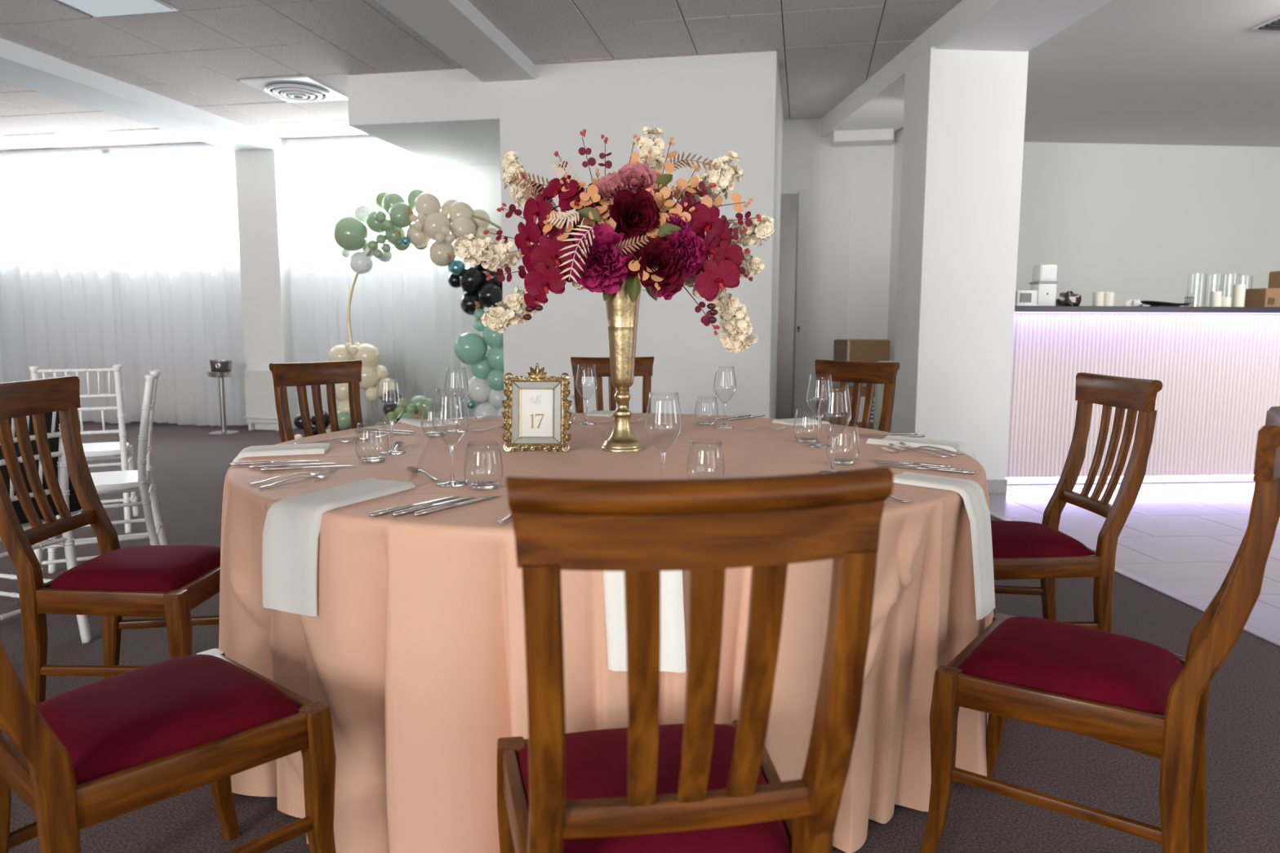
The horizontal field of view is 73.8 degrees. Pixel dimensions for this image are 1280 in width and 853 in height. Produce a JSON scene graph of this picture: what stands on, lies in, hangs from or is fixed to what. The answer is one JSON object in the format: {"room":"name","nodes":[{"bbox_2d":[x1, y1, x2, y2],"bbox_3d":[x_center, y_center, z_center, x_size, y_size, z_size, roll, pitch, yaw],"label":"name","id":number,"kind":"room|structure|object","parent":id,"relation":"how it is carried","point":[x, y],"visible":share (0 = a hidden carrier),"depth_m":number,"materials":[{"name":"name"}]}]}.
{"room":"event space","nodes":[
{"label":"event space","id":0,"kind":"room"},
{"bbox_2d":[0,282,8,382],"bbox_3d":[-7.776,-1.623,10.095,0.660,3.090,0.320,1,7,11],"label":"wall pillar","id":1,"kind":"structure","parent":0,"point":[4,377],"depth_m":10.00,"materials":[{"name":"white paint"}]},
{"bbox_2d":[234,149,297,430],"bbox_3d":[-4.023,-1.461,9.335,0.475,2.970,0.420,1,7,11],"label":"wall pillar","id":2,"kind":"structure","parent":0,"point":[261,184],"depth_m":9.10,"materials":[{"name":"white paint"}]},
{"bbox_2d":[244,369,279,431],"bbox_3d":[-4.075,-0.279,9.207,0.430,0.652,0.082,1,7,11],"label":"radiator","id":3,"kind":"object","parent":2,"relation":"attached to","point":[260,397],"visible":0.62,"depth_m":9.19,"materials":[{"name":"white metal"}]},
{"bbox_2d":[346,68,500,167],"bbox_3d":[-1.512,-2.671,7.495,1.255,0.398,1.840,1,7,11],"label":"wall","id":4,"kind":"structure","parent":0,"point":[444,117],"depth_m":6.67,"materials":[{"name":"white paint"}]},
{"bbox_2d":[0,0,961,151],"bbox_3d":[-4.192,-2.398,2.762,15.790,0.203,13.952,1,7,11],"label":"ceiling","id":5,"kind":"structure","parent":0,"point":[197,55],"depth_m":5.95,"materials":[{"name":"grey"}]},
{"bbox_2d":[0,142,216,154],"bbox_3d":[-5.873,-3.070,9.443,3.234,0.048,0.110,1,7,11],"label":"rail","id":6,"kind":"object","parent":5,"relation":"attached to","point":[186,144],"visible":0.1,"depth_m":9.40,"materials":[{"name":"white metal"}]},
{"bbox_2d":[0,150,130,423],"bbox_3d":[-6.668,-1.570,9.773,1.616,3.052,0.110,1,7,11],"label":"sheer curtain","id":7,"kind":"object","parent":6,"relation":"hanging from","point":[58,306],"visible":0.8,"depth_m":9.74,"materials":[{"name":"white fabric"}]},
{"bbox_2d":[102,145,248,426],"bbox_3d":[-5.125,-1.531,9.479,1.739,3.052,0.112,1,7,11],"label":"sheer curtain","id":8,"kind":"object","parent":6,"relation":"hanging from","point":[175,226],"visible":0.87,"depth_m":9.47,"materials":[{"name":"white fabric"}]},
{"bbox_2d":[57,0,178,17],"bbox_3d":[-3.299,-2.535,4.702,0.600,0.042,1.365,1,7,11],"label":"ceiling light","id":9,"kind":"object","parent":5,"relation":"attached to","point":[97,8],"visible":0.96,"depth_m":5.23,"materials":[{"name":"white plastic"}]},
{"bbox_2d":[0,37,286,152],"bbox_3d":[-5.242,-2.256,2.776,0.510,0.155,13.550,1,7,11],"label":"ceiling beam","id":10,"kind":"structure","parent":5,"relation":"attached to","point":[21,65],"depth_m":7.06,"materials":[{"name":"white paint"}]},
{"bbox_2d":[239,75,347,102],"bbox_3d":[-2.851,-2.783,7.095,0.600,0.074,0.680,1,7,11],"label":"ceiling vent","id":11,"kind":"object","parent":5,"relation":"in","point":[291,89],"visible":1,"depth_m":6.97,"materials":[{"name":"white paint"}]},
{"bbox_2d":[281,135,378,144],"bbox_3d":[-2.849,-2.992,8.865,1.894,0.048,0.110,1,7,11],"label":"rail","id":12,"kind":"object","parent":5,"relation":"attached to","point":[360,137],"visible":0.51,"depth_m":8.89,"materials":[{"name":"white metal"}]},
{"bbox_2d":[284,138,475,430],"bbox_3d":[-2.775,-1.470,9.030,2.086,3.052,0.116,1,7,11],"label":"sheer curtain","id":13,"kind":"object","parent":12,"relation":"hanging from","point":[406,307],"visible":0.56,"depth_m":9.02,"materials":[{"name":"white fabric"}]},
{"bbox_2d":[374,0,535,82],"bbox_3d":[-2.054,-2.044,0.983,0.415,0.135,11.210,1,7,11],"label":"ceiling beam","id":14,"kind":"structure","parent":5,"relation":"attached to","point":[456,28],"depth_m":5.50,"materials":[{"name":"white paint"}]},
{"bbox_2d":[821,0,1111,137],"bbox_3d":[2.464,-2.148,2.258,0.605,0.200,12.600,0,7,-4],"label":"ceiling beam","id":15,"kind":"structure","parent":5,"relation":"attached to","point":[1007,25],"depth_m":5.35,"materials":[{"name":"white paint"}]},
{"bbox_2d":[0,420,1279,852],"bbox_3d":[-1.038,0.808,3.396,21.729,0.120,15.645,1,7,11],"label":"floor","id":16,"kind":"structure","parent":0,"point":[190,465],"depth_m":2.88,"materials":[{"name":"carpet"}]},
{"bbox_2d":[0,411,92,643],"bbox_3d":[-2.281,0.334,2.924,0.503,0.931,0.420,2,7,17],"label":"spindle chair","id":17,"kind":"object","parent":16,"relation":"on","point":[68,540],"visible":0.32,"depth_m":3.01,"materials":[{"name":"white paint"}]},
{"bbox_2d":[0,411,82,523],"bbox_3d":[-2.237,0.107,3.000,0.275,0.444,0.400,2,7,17],"label":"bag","id":18,"kind":"object","parent":17,"relation":"on","point":[74,505],"visible":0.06,"depth_m":2.99,"materials":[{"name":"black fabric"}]},
{"bbox_2d":[28,364,139,533],"bbox_3d":[-3.091,0.113,4.766,0.420,0.931,0.503,-3,8,-27],"label":"spindle chair","id":19,"kind":"object","parent":16,"relation":"on","point":[123,448],"visible":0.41,"depth_m":4.65,"materials":[{"name":"white paint"}]},
{"bbox_2d":[33,369,168,573],"bbox_3d":[-2.424,0.226,3.826,0.503,0.931,0.420,-3,8,-27],"label":"spindle chair","id":20,"kind":"object","parent":16,"relation":"on","point":[141,480],"visible":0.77,"depth_m":3.75,"materials":[{"name":"white paint"}]},
{"bbox_2d":[0,375,220,705],"bbox_3d":[-1.477,0.361,2.447,0.584,0.988,0.469,0,7,-1],"label":"dining chair","id":21,"kind":"object","parent":16,"relation":"on","point":[166,582],"visible":0.81,"depth_m":2.34,"materials":[{"name":"brown wood"}]},
{"bbox_2d":[45,545,220,591],"bbox_3d":[-1.422,0.403,2.453,0.380,0.073,0.396,0,7,-1],"label":"seat cushion","id":22,"kind":"object","parent":21,"relation":"on","point":[147,568],"depth_m":2.34,"materials":[{"name":"fabric"}]},
{"bbox_2d":[0,638,336,852],"bbox_3d":[-0.920,0.474,1.505,0.469,0.988,0.584,6,9,39],"label":"dining chair","id":23,"kind":"object","parent":16,"relation":"on","point":[84,757],"visible":1,"depth_m":1.46,"materials":[{"name":"brown wood"}]},
{"bbox_2d":[7,653,301,785],"bbox_3d":[-0.885,0.512,1.552,0.396,0.073,0.380,6,9,39],"label":"seat cushion","id":24,"kind":"object","parent":23,"relation":"on","point":[166,722],"depth_m":1.46,"materials":[{"name":"fabric"}]},
{"bbox_2d":[207,370,239,435],"bbox_3d":[-4.386,-0.251,8.947,0.290,0.655,0.290,-1,7,-6],"label":"stand","id":25,"kind":"object","parent":16,"relation":"on","point":[224,431],"visible":0.93,"depth_m":8.91,"materials":[{"name":"silver metal"}]},
{"bbox_2d":[208,360,232,372],"bbox_3d":[-4.375,-0.614,8.906,0.224,0.167,0.232,-1,7,-12],"label":"ice bucket","id":26,"kind":"object","parent":25,"relation":"on","point":[216,366],"visible":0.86,"depth_m":8.82,"materials":[{"name":"metal"}]},
{"bbox_2d":[269,360,364,442],"bbox_3d":[-1.182,0.230,3.562,0.584,0.988,0.469,5,8,36],"label":"dining chair","id":27,"kind":"object","parent":16,"relation":"on","point":[300,375],"visible":0.26,"depth_m":3.66,"materials":[{"name":"brown wood"}]},
{"bbox_2d":[293,188,504,439],"bbox_3d":[-2.125,-1.050,8.145,2.624,2.444,0.711,1,7,11],"label":"balloon arch","id":28,"kind":"object","parent":16,"relation":"on","point":[351,233],"visible":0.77,"depth_m":8.07,"materials":[{"name":"multicoloured plastic"}]},
{"bbox_2d":[570,356,653,413],"bbox_3d":[-0.098,0.167,4.121,0.469,0.988,0.584,-1,7,-10],"label":"dining chair","id":29,"kind":"object","parent":16,"relation":"on","point":[643,366],"visible":0.17,"depth_m":4.32,"materials":[{"name":"brown wood"}]},
{"bbox_2d":[497,466,893,852],"bbox_3d":[0.027,0.510,1.226,0.469,0.988,0.584,-1,7,-9],"label":"dining chair","id":30,"kind":"object","parent":16,"relation":"on","point":[699,784],"visible":1,"depth_m":0.95,"materials":[{"name":"brown wood"}]},
{"bbox_2d":[516,724,791,852],"bbox_3d":[0.018,0.546,1.286,0.396,0.073,0.380,-1,7,-9],"label":"seat cushion","id":31,"kind":"object","parent":30,"relation":"on","point":[597,760],"depth_m":1.24,"materials":[{"name":"fabric"}]},
{"bbox_2d":[829,386,875,429],"bbox_3d":[1.920,-0.048,7.567,0.442,0.615,0.344,1,7,8],"label":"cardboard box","id":32,"kind":"object","parent":16,"relation":"on","point":[833,410],"visible":0.14,"depth_m":7.40,"materials":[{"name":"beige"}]},
{"bbox_2d":[829,381,866,387],"bbox_3d":[1.891,-0.453,7.524,0.420,0.196,0.306,1,7,11],"label":"plastic crate","id":33,"kind":"object","parent":32,"relation":"on","point":[835,384],"visible":0.22,"depth_m":7.41,"materials":[{"name":"grey"}]},
{"bbox_2d":[833,338,890,361],"bbox_3d":[1.950,-0.655,7.485,0.470,0.220,0.315,2,7,15],"label":"cardboard box","id":34,"kind":"object","parent":33,"relation":"on","point":[844,349],"visible":0.86,"depth_m":7.35,"materials":[{"name":"beige cardboard"}]},
{"bbox_2d":[814,359,899,432],"bbox_3d":[0.806,0.209,3.786,0.584,0.988,0.469,-6,9,-43],"label":"dining chair","id":35,"kind":"object","parent":16,"relation":"on","point":[870,373],"visible":0.28,"depth_m":3.91,"materials":[{"name":"brown wood"}]},
{"bbox_2d":[872,360,893,432],"bbox_3d":[2.061,-0.063,6.614,0.401,0.870,0.608,1,7,4],"label":"covered chair","id":36,"kind":"object","parent":16,"relation":"on","point":[879,388],"visible":0.05,"depth_m":6.75,"materials":[{"name":"grey"}]},
{"bbox_2d":[991,372,1162,632],"bbox_3d":[1.289,0.327,2.806,0.584,0.988,0.469,0,7,-1],"label":"dining chair","id":37,"kind":"object","parent":16,"relation":"on","point":[1022,550],"visible":0.71,"depth_m":2.68,"materials":[{"name":"brown wood"}]},
{"bbox_2d":[991,520,1093,557],"bbox_3d":[1.233,0.369,2.810,0.380,0.073,0.396,0,7,-1],"label":"seat cushion","id":38,"kind":"object","parent":37,"relation":"on","point":[1010,539],"depth_m":2.67,"materials":[{"name":"fabric"}]},
{"bbox_2d":[919,406,1279,852],"bbox_3d":[0.960,0.450,1.758,0.584,0.988,0.469,5,9,37],"label":"dining chair","id":39,"kind":"object","parent":16,"relation":"on","point":[1132,694],"visible":0.99,"depth_m":1.66,"materials":[{"name":"brown wood"}]},
{"bbox_2d":[958,616,1184,715],"bbox_3d":[0.916,0.488,1.797,0.380,0.073,0.396,5,9,37],"label":"seat cushion","id":40,"kind":"object","parent":39,"relation":"on","point":[1051,668],"depth_m":1.70,"materials":[{"name":"fabric"}]},
{"bbox_2d":[990,511,1279,647],"bbox_3d":[2.409,0.923,2.063,0.048,0.026,10.500,0,7,-4],"label":"trim","id":41,"kind":"structure","parent":16,"relation":"on","point":[1246,628],"depth_m":3.62,"materials":[{"name":"silver metal"}]},
{"bbox_2d":[1005,306,1279,484],"bbox_3d":[4.709,-0.246,6.448,4.451,1.288,0.715,0,7,-4],"label":"bar counter","id":42,"kind":"object","parent":16,"relation":"on","point":[1218,368],"depth_m":6.07,"materials":[{"name":"beige"}]},
{"bbox_2d":[1014,290,1038,306],"bbox_3d":[2.763,-0.922,6.139,0.160,0.116,0.130,0,7,-4],"label":"payment terminal","id":43,"kind":"object","parent":42,"relation":"on","point":[1023,298],"visible":0.69,"depth_m":6.09,"materials":[{"name":"white plastic"}]},
{"bbox_2d":[1029,264,1057,306],"bbox_3d":[2.918,-1.018,6.165,0.145,0.300,0.132,0,7,-4],"label":"dispenser","id":44,"kind":"object","parent":42,"relation":"on","point":[1044,276],"visible":0.89,"depth_m":6.11,"materials":[{"name":"white plastic"}]},
{"bbox_2d":[1055,290,1081,306],"bbox_3d":[3.090,-0.921,6.136,0.190,0.114,0.144,0,7,-4],"label":"bag","id":45,"kind":"object","parent":42,"relation":"on","point":[1069,298],"visible":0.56,"depth_m":6.10,"materials":[{"name":"grey"}]},
{"bbox_2d":[1092,290,1104,306],"bbox_3d":[3.396,-0.945,6.311,0.074,0.123,0.074,1,7,11],"label":"pillar candle","id":46,"kind":"object","parent":42,"relation":"on","point":[1098,296],"visible":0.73,"depth_m":6.28,"materials":[{"name":"white wax"}]},
{"bbox_2d":[1014,306,1279,314],"bbox_3d":[4.731,-0.866,6.376,4.381,0.040,0.715,0,7,-4],"label":"countertop","id":47,"kind":"structure","parent":42,"relation":"on","point":[1017,308],"depth_m":5.93,"materials":[{"name":"grey"}]},
{"bbox_2d":[1140,300,1190,306],"bbox_3d":[3.801,-0.888,6.168,0.340,0.045,0.240,0,7,-4],"label":"serving tray","id":48,"kind":"object","parent":42,"relation":"on","point":[1149,303],"visible":0.95,"depth_m":6.10,"materials":[{"name":"grey plastic"}]},
{"bbox_2d":[1209,289,1222,306],"bbox_3d":[4.174,-0.926,6.172,0.068,0.123,0.068,1,7,11],"label":"pillar candle","id":49,"kind":"object","parent":42,"relation":"on","point":[1215,296],"visible":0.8,"depth_m":6.15,"materials":[{"name":"white wax"}]},
{"bbox_2d":[1231,283,1245,306],"bbox_3d":[4.349,-0.952,6.182,0.072,0.173,0.072,1,7,11],"label":"pillar candle","id":50,"kind":"object","parent":42,"relation":"on","point":[1239,290],"visible":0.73,"depth_m":6.16,"materials":[{"name":"white wax"}]},
{"bbox_2d":[1244,288,1279,306],"bbox_3d":[4.710,-0.950,6.309,0.382,0.141,0.265,0,7,-4],"label":"cardboard box","id":51,"kind":"object","parent":42,"relation":"on","point":[1254,297],"visible":0.78,"depth_m":6.20,"materials":[{"name":"beige cardboard"}]},
{"bbox_2d":[1267,271,1279,288],"bbox_3d":[4.940,-1.102,6.412,0.282,0.136,0.200,-1,7,-7],"label":"cardboard box","id":52,"kind":"object","parent":51,"relation":"on","point":[1274,277],"visible":0.8,"depth_m":6.44,"materials":[{"name":"beige cardboard"}]},
{"bbox_3d":[-0.092,0.449,2.745,2.130,0.754,2.130,1,7,11],"label":"round table","id":53,"kind":"object","parent":16,"relation":"on","visible":0},
{"bbox_2d":[218,413,993,852],"bbox_3d":[-0.051,0.438,2.764,2.320,0.752,2.320,1,7,11],"label":"tablecloth","id":54,"kind":"object","parent":53,"relation":"on","point":[414,646],"visible":0.56,"depth_m":1.79,"materials":[{"name":"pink fabric"}]},
{"bbox_2d":[229,460,320,465],"bbox_3d":[-1.011,0.099,2.365,0.235,0.009,0.019,-2,7,-19],"label":"table knife","id":55,"kind":"object","parent":54,"relation":"on","point":[250,463],"visible":1,"depth_m":2.35,"materials":[{"name":"silver metal"}]},
{"bbox_2d":[232,442,330,462],"bbox_3d":[-1.083,0.184,2.579,0.282,0.246,0.144,-2,7,-19],"label":"napkin","id":56,"kind":"object","parent":54,"relation":"on","point":[308,448],"visible":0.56,"depth_m":2.56,"materials":[{"name":"white fabric"}]},
{"bbox_2d":[248,466,330,484],"bbox_3d":[-0.874,0.122,2.130,0.025,0.017,0.215,5,8,36],"label":"fork","id":57,"kind":"object","parent":54,"relation":"on","point":[323,469],"visible":1,"depth_m":2.14,"materials":[{"name":"silver metal"}]},
{"bbox_2d":[248,462,336,468],"bbox_3d":[-0.945,0.104,2.323,0.225,0.009,0.019,-2,7,-19],"label":"table knife","id":58,"kind":"object","parent":54,"relation":"on","point":[253,466],"visible":0.99,"depth_m":2.31,"materials":[{"name":"silver metal"}]},
{"bbox_2d":[258,468,337,488],"bbox_3d":[-0.836,0.127,2.090,0.025,0.017,0.215,4,8,32],"label":"fork","id":59,"kind":"object","parent":54,"relation":"on","point":[330,473],"visible":1,"depth_m":2.09,"materials":[{"name":"silver metal"}]},
{"bbox_2d":[260,465,353,471],"bbox_3d":[-0.889,0.109,2.282,0.235,0.009,0.019,-2,7,-19],"label":"table knife","id":60,"kind":"object","parent":54,"relation":"on","point":[270,468],"visible":0.96,"depth_m":2.26,"materials":[{"name":"silver metal"}]},
{"bbox_2d":[262,476,415,616],"bbox_3d":[-0.667,0.259,1.932,0.160,0.232,0.338,3,7,25],"label":"napkin","id":61,"kind":"object","parent":54,"relation":"on","point":[292,525],"visible":1,"depth_m":1.80,"materials":[{"name":"white fabric"}]},
{"bbox_2d":[355,421,389,462],"bbox_3d":[-0.759,0.044,2.414,0.093,0.109,0.093,1,7,11],"label":"water tumbler","id":62,"kind":"object","parent":54,"relation":"on","point":[371,459],"visible":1,"depth_m":2.40,"materials":[{"name":"clear glass"}]},
{"bbox_2d":[376,375,405,454],"bbox_3d":[-0.747,-0.036,2.561,0.087,0.233,0.087,1,7,11],"label":"wine glass","id":63,"kind":"object","parent":54,"relation":"on","point":[391,422],"visible":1,"depth_m":2.56,"materials":[{"name":"white"}]},
{"bbox_2d":[376,375,405,421],"bbox_3d":[-0.747,-0.081,2.555,0.087,0.141,0.087,1,7,11],"label":"bowl","id":64,"kind":"object","parent":63,"relation":"on","point":[401,375],"depth_m":2.56,"materials":[{"name":"clear glass"}]},
{"bbox_2d":[368,495,459,516],"bbox_3d":[-0.474,0.166,1.813,0.019,0.009,0.250,4,8,32],"label":"table knife","id":65,"kind":"object","parent":54,"relation":"on","point":[383,512],"visible":1,"depth_m":1.77,"materials":[{"name":"silver metal"}]},
{"bbox_2d":[396,417,459,427],"bbox_3d":[-0.837,0.072,3.368,0.174,0.206,0.273,-4,8,-33],"label":"napkin","id":66,"kind":"object","parent":54,"relation":"on","point":[437,421],"visible":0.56,"depth_m":3.31,"materials":[{"name":"white fabric"}]},
{"bbox_2d":[391,496,475,516],"bbox_3d":[-0.433,0.166,1.812,0.019,0.009,0.235,4,8,32],"label":"table knife","id":67,"kind":"object","parent":54,"relation":"on","point":[426,506],"visible":1,"depth_m":1.78,"materials":[{"name":"silver metal"}]},
{"bbox_2d":[432,388,469,486],"bbox_3d":[-0.457,0.025,2.060,0.087,0.233,0.087,1,7,11],"label":"wine glass","id":68,"kind":"object","parent":54,"relation":"on","point":[451,482],"visible":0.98,"depth_m":2.06,"materials":[{"name":"white"}]},
{"bbox_2d":[432,388,469,444],"bbox_3d":[-0.456,-0.021,2.055,0.087,0.141,0.087,1,7,11],"label":"bowl","id":69,"kind":"object","parent":68,"relation":"on","point":[436,388],"depth_m":2.05,"materials":[{"name":"clear glass"}]},
{"bbox_2d":[444,366,468,432],"bbox_3d":[-0.665,-0.098,3.091,0.087,0.233,0.087,1,7,11],"label":"wine glass","id":70,"kind":"object","parent":54,"relation":"on","point":[457,430],"visible":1,"depth_m":3.09,"materials":[{"name":"white"}]},
{"bbox_2d":[444,366,468,402],"bbox_3d":[-0.665,-0.144,3.086,0.087,0.141,0.087,1,7,11],"label":"bowl","id":71,"kind":"object","parent":70,"relation":"on","point":[459,366],"depth_m":3.08,"materials":[{"name":"clear glass"}]},
{"bbox_2d":[413,494,500,516],"bbox_3d":[-0.385,0.165,1.821,0.019,0.009,0.255,4,8,32],"label":"table knife","id":72,"kind":"object","parent":54,"relation":"on","point":[451,505],"visible":1,"depth_m":1.78,"materials":[{"name":"silver metal"}]},
{"bbox_2d":[463,442,503,489],"bbox_3d":[-0.371,0.092,2.020,0.093,0.109,0.093,1,7,11],"label":"water tumbler","id":73,"kind":"object","parent":54,"relation":"on","point":[484,485],"visible":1,"depth_m":2.01,"materials":[{"name":"clear glass"}]},
{"bbox_2d":[501,363,572,452],"bbox_3d":[-0.317,-0.062,2.647,0.218,0.271,0.114,0,7,0],"label":"picture frame","id":74,"kind":"object","parent":54,"relation":"on","point":[536,402],"visible":1,"depth_m":2.62,"materials":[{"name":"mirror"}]},
{"bbox_2d":[575,364,597,424],"bbox_3d":[-0.210,-0.127,3.342,0.087,0.233,0.087,1,7,11],"label":"wine glass","id":75,"kind":"object","parent":54,"relation":"on","point":[586,422],"visible":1,"depth_m":3.34,"materials":[{"name":"white"}]},
{"bbox_2d":[575,364,597,397],"bbox_3d":[-0.210,-0.172,3.337,0.087,0.141,0.087,1,7,11],"label":"bowl","id":76,"kind":"object","parent":75,"relation":"on","point":[578,364],"depth_m":3.33,"materials":[{"name":"clear glass"}]},
{"bbox_2d":[601,274,643,452],"bbox_3d":[-0.054,-0.200,2.638,0.131,0.544,0.131,0,7,0],"label":"vase","id":77,"kind":"object","parent":54,"relation":"on","point":[622,313],"visible":0.89,"depth_m":2.61,"materials":[{"name":"gold metal"}]},
{"bbox_2d":[453,126,773,352],"bbox_3d":[-0.073,-0.594,2.627,1.012,0.733,0.490,0,7,-2],"label":"flower arrangement","id":78,"kind":"object","parent":77,"relation":"in","point":[633,223],"visible":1,"depth_m":2.56,"materials":[{"name":"red plant"}]},
{"bbox_2d":[603,570,686,672],"bbox_3d":[0.018,0.307,1.746,0.162,0.285,0.298,1,7,4],"label":"napkin","id":79,"kind":"object","parent":54,"relation":"on","point":[673,646],"visible":0.19,"depth_m":1.61,"materials":[{"name":"white fabric"}]},
{"bbox_2d":[644,391,682,479],"bbox_3d":[0.054,0.037,1.968,0.087,0.233,0.087,1,7,11],"label":"wine glass","id":80,"kind":"object","parent":54,"relation":"on","point":[663,452],"visible":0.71,"depth_m":1.97,"materials":[{"name":"white"}]},
{"bbox_2d":[644,391,682,449],"bbox_3d":[0.054,-0.009,1.962,0.087,0.141,0.087,1,7,11],"label":"bowl","id":81,"kind":"object","parent":80,"relation":"on","point":[670,391],"depth_m":1.96,"materials":[{"name":"clear glass"}]},
{"bbox_2d":[713,366,736,428],"bbox_3d":[0.321,-0.112,3.229,0.087,0.233,0.087,1,7,11],"label":"wine glass","id":82,"kind":"object","parent":54,"relation":"on","point":[723,426],"visible":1,"depth_m":3.23,"materials":[{"name":"white"}]},
{"bbox_2d":[713,366,736,400],"bbox_3d":[0.321,-0.158,3.224,0.087,0.141,0.087,1,7,11],"label":"bowl","id":83,"kind":"object","parent":82,"relation":"on","point":[733,366],"depth_m":3.22,"materials":[{"name":"clear glass"}]},
{"bbox_2d":[772,417,830,426],"bbox_3d":[0.661,0.072,3.410,0.235,0.203,0.141,-3,8,-28],"label":"napkin","id":84,"kind":"object","parent":54,"relation":"on","point":[798,421],"visible":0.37,"depth_m":3.37,"materials":[{"name":"white fabric"}]},
{"bbox_2d":[805,373,833,448],"bbox_3d":[0.576,-0.052,2.733,0.087,0.233,0.087,1,7,11],"label":"wine glass","id":85,"kind":"object","parent":54,"relation":"on","point":[819,445],"visible":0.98,"depth_m":2.73,"materials":[{"name":"white"}]},
{"bbox_2d":[805,373,833,416],"bbox_3d":[0.576,-0.098,2.727,0.087,0.141,0.087,1,7,11],"label":"bowl","id":86,"kind":"object","parent":85,"relation":"on","point":[818,373],"depth_m":2.73,"materials":[{"name":"clear glass"}]},
{"bbox_2d":[817,384,851,472],"bbox_3d":[0.509,0.007,2.235,0.087,0.233,0.087,1,7,11],"label":"wine glass","id":87,"kind":"object","parent":54,"relation":"on","point":[833,437],"visible":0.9,"depth_m":2.24,"materials":[{"name":"white"}]},
{"bbox_2d":[817,384,851,436],"bbox_3d":[0.509,-0.039,2.229,0.087,0.141,0.087,1,7,11],"label":"bowl","id":88,"kind":"object","parent":87,"relation":"on","point":[822,384],"depth_m":2.23,"materials":[{"name":"clear glass"}]},
{"bbox_2d":[826,424,859,465],"bbox_3d":[0.572,0.050,2.397,0.093,0.109,0.093,1,7,11],"label":"water tumbler","id":89,"kind":"object","parent":54,"relation":"on","point":[844,461],"visible":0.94,"depth_m":2.38,"materials":[{"name":"clear glass"}]},
{"bbox_2d":[866,435,977,461],"bbox_3d":[0.924,0.147,2.771,0.338,0.206,0.151,6,9,38],"label":"napkin","id":90,"kind":"object","parent":54,"relation":"on","point":[953,446],"visible":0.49,"depth_m":2.75,"materials":[{"name":"white fabric"}]},
{"bbox_2d":[877,464,974,474],"bbox_3d":[0.767,0.112,2.297,0.255,0.009,0.019,5,8,34],"label":"table knife","id":91,"kind":"object","parent":54,"relation":"on","point":[958,471],"visible":1,"depth_m":2.27,"materials":[{"name":"silver metal"}]},
{"bbox_2d":[893,471,995,619],"bbox_3d":[0.742,0.284,2.102,0.255,0.312,0.132,6,9,42],"label":"napkin","id":92,"kind":"object","parent":54,"relation":"on","point":[972,494],"visible":0.99,"depth_m":2.02,"materials":[{"name":"white fabric"}]},
{"bbox_2d":[499,50,783,418],"bbox_3d":[0.169,-1.312,7.585,2.080,3.110,2.340,1,7,11],"label":"wall","id":93,"kind":"structure","parent":0,"point":[711,106],"depth_m":6.39,"materials":[{"name":"paint"}]},
{"bbox_2d":[138,165,501,422],"bbox_3d":[-5.546,-1.612,9.935,10.300,3.120,0.250,1,7,11],"label":"wall window","id":94,"kind":"structure","parent":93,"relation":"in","point":[485,184],"depth_m":8.95,"materials":[{"name":"white paint"}]},
{"bbox_2d":[776,193,798,418],"bbox_3d":[1.345,-0.983,8.037,0.234,2.357,0.070,1,7,11],"label":"door","id":95,"kind":"structure","parent":93,"relation":"in","point":[789,202],"depth_m":7.98,"materials":[{"name":"paint"}]},
{"bbox_2d":[782,117,894,417],"bbox_3d":[1.997,-1.387,8.268,1.250,3.110,0.200,1,7,11],"label":"wall","id":96,"kind":"structure","parent":0,"point":[811,162],"depth_m":8.09,"materials":[{"name":"white paint"}]},
{"bbox_2d":[793,189,849,422],"bbox_3d":[1.749,-1.047,8.237,0.477,2.420,0.033,1,7,11],"label":"door","id":97,"kind":"structure","parent":96,"relation":"attached to","point":[823,231],"depth_m":8.20,"materials":[{"name":"white paint"}]},
{"bbox_2d":[887,126,902,360],"bbox_3d":[2.478,-1.291,7.553,0.130,3.090,2.020,0,7,-4],"label":"wall","id":98,"kind":"structure","parent":0,"point":[899,133],"depth_m":7.95,"materials":[{"name":"white paint"}]},
{"bbox_2d":[832,128,893,146],"bbox_3d":[2.058,-2.727,7.867,0.532,0.217,0.250,1,7,11],"label":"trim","id":99,"kind":"structure","parent":98,"relation":"attached to","point":[872,137],"depth_m":7.77,"materials":[{"name":"white paint"}]},
{"bbox_2d":[891,45,1028,479],"bbox_3d":[2.179,-1.019,5.892,0.658,2.940,0.427,0,7,-4],"label":"wall pillar","id":100,"kind":"structure","parent":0,"point":[964,110],"depth_m":5.68,"materials":[{"name":"white paint"}]},
{"bbox_2d":[986,479,1007,493],"bbox_3d":[2.174,0.392,6.053,0.676,0.100,0.438,0,7,-4],"label":"baseboard","id":101,"kind":"structure","parent":100,"relation":"attached to","point":[994,486],"depth_m":5.86,"materials":[{"name":"stone"}]},
{"bbox_2d":[1015,142,1279,315],"bbox_3d":[4.933,-1.432,8.806,5.200,3.090,0.180,0,7,-4],"label":"wall","id":102,"kind":"structure","parent":0,"point":[1131,221],"depth_m":8.66,"materials":[{"name":"paint"}]},
{"bbox_2d":[1023,0,1279,146],"bbox_3d":[5.383,-2.191,2.479,5.260,0.150,12.600,0,7,-4],"label":"ceiling","id":103,"kind":"structure","parent":0,"point":[1140,72],"depth_m":6.23,"materials":[{"name":"paint"}]},
{"bbox_2d":[1253,16,1279,30],"bbox_3d":[3.927,-2.419,5.078,0.320,0.018,0.320,0,7,-4],"label":"ceiling vent","id":104,"kind":"object","parent":103,"relation":"in","point":[1274,24],"visible":1,"depth_m":5.15,"materials":[{"name":"white plastic"}]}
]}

